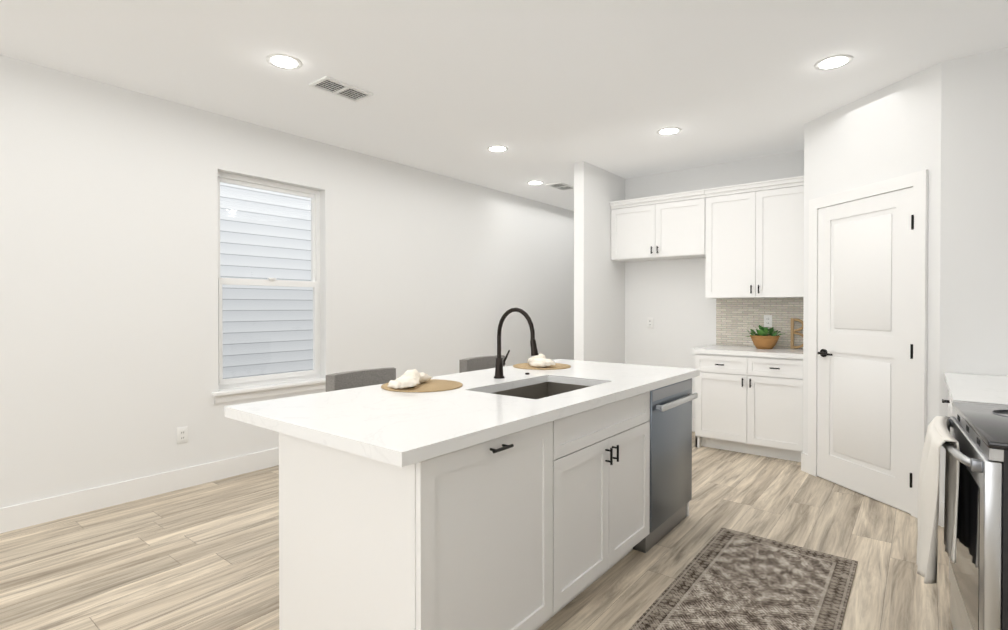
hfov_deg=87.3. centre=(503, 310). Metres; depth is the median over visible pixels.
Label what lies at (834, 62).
recessed light
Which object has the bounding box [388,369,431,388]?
napkin
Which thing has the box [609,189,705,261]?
upper cabinet
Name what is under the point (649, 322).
outlet
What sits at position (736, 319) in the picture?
backsplash
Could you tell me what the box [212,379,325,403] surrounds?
window sill
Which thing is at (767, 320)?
outlet
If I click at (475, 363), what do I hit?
stool
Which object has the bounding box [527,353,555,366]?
napkin
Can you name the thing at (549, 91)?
ceiling
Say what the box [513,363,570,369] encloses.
placemat
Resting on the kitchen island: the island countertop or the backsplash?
the island countertop
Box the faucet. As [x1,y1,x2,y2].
[494,307,537,378]
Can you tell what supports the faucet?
on the island countertop
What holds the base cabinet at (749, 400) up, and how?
on the floor
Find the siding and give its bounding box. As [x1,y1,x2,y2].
[220,182,312,378]
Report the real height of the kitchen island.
0.870 m
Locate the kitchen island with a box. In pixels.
[276,375,699,629]
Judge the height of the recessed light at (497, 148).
0.006 m
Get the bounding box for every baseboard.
[0,448,278,532]
[692,418,694,431]
[938,502,943,526]
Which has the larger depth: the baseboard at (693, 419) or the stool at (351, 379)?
the baseboard at (693, 419)
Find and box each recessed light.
[266,54,301,69]
[487,145,507,151]
[527,181,543,184]
[656,127,681,135]
[814,54,853,69]
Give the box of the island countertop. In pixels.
[225,359,699,466]
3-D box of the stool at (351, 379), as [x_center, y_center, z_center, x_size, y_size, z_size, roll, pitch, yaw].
[-0.657,0.810,2.895,0.496,0.931,0.462,0,1,38]
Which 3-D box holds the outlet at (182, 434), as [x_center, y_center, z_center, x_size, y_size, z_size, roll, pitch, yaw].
[-2.296,0.887,3.771,0.006,0.116,0.072,0,1,38]
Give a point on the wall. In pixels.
(108, 289)
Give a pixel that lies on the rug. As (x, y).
(727, 579)
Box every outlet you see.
[177,426,187,443]
[647,318,652,327]
[764,315,771,326]
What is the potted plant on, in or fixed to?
on the base cabinet at (749, 400)
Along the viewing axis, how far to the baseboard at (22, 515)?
3.50 m
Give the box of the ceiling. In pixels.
[0,0,1007,210]
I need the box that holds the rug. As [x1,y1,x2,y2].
[629,527,857,629]
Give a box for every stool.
[326,367,395,391]
[459,355,504,372]
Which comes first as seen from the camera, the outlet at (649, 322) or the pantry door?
the pantry door
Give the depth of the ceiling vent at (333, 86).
3.48 m
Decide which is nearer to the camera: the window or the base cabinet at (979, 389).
the base cabinet at (979, 389)
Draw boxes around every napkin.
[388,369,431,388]
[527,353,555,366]
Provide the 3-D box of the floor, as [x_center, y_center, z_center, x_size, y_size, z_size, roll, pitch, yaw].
[0.087,1.305,2.819,5.330,0.060,10.850,0,1,38]
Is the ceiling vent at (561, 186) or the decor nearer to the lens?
the decor
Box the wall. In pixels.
[0,47,1007,525]
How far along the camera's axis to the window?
4.41 m
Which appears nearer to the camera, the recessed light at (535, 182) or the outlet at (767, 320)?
the outlet at (767, 320)
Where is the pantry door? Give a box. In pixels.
[808,170,927,517]
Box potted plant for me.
[746,325,785,348]
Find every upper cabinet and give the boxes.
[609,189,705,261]
[704,176,803,298]
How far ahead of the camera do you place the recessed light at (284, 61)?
3.10 m
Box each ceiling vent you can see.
[309,76,372,102]
[546,182,573,190]
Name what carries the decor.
on the base cabinet at (749, 400)
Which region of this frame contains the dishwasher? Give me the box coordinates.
[633,378,697,552]
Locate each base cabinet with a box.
[692,345,802,461]
[942,373,1007,417]
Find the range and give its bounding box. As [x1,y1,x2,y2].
[942,402,1007,629]
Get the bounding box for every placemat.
[381,379,462,391]
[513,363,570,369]
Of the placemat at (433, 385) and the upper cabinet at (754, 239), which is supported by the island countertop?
the placemat at (433, 385)
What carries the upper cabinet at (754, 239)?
attached to the wall
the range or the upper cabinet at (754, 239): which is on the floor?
the range
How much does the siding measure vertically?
7.000 m
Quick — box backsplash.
[716,298,803,347]
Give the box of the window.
[218,172,319,389]
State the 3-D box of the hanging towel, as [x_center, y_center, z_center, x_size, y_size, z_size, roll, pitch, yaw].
[1.572,0.685,1.921,0.111,0.534,0.473,0,1,38]
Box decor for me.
[790,318,802,348]
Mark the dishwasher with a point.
(670, 420)
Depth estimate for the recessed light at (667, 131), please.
4.34 m
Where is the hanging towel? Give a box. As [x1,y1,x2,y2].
[916,416,959,583]
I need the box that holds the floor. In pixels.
[0,431,952,629]
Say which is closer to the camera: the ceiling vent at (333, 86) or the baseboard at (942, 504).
the baseboard at (942, 504)

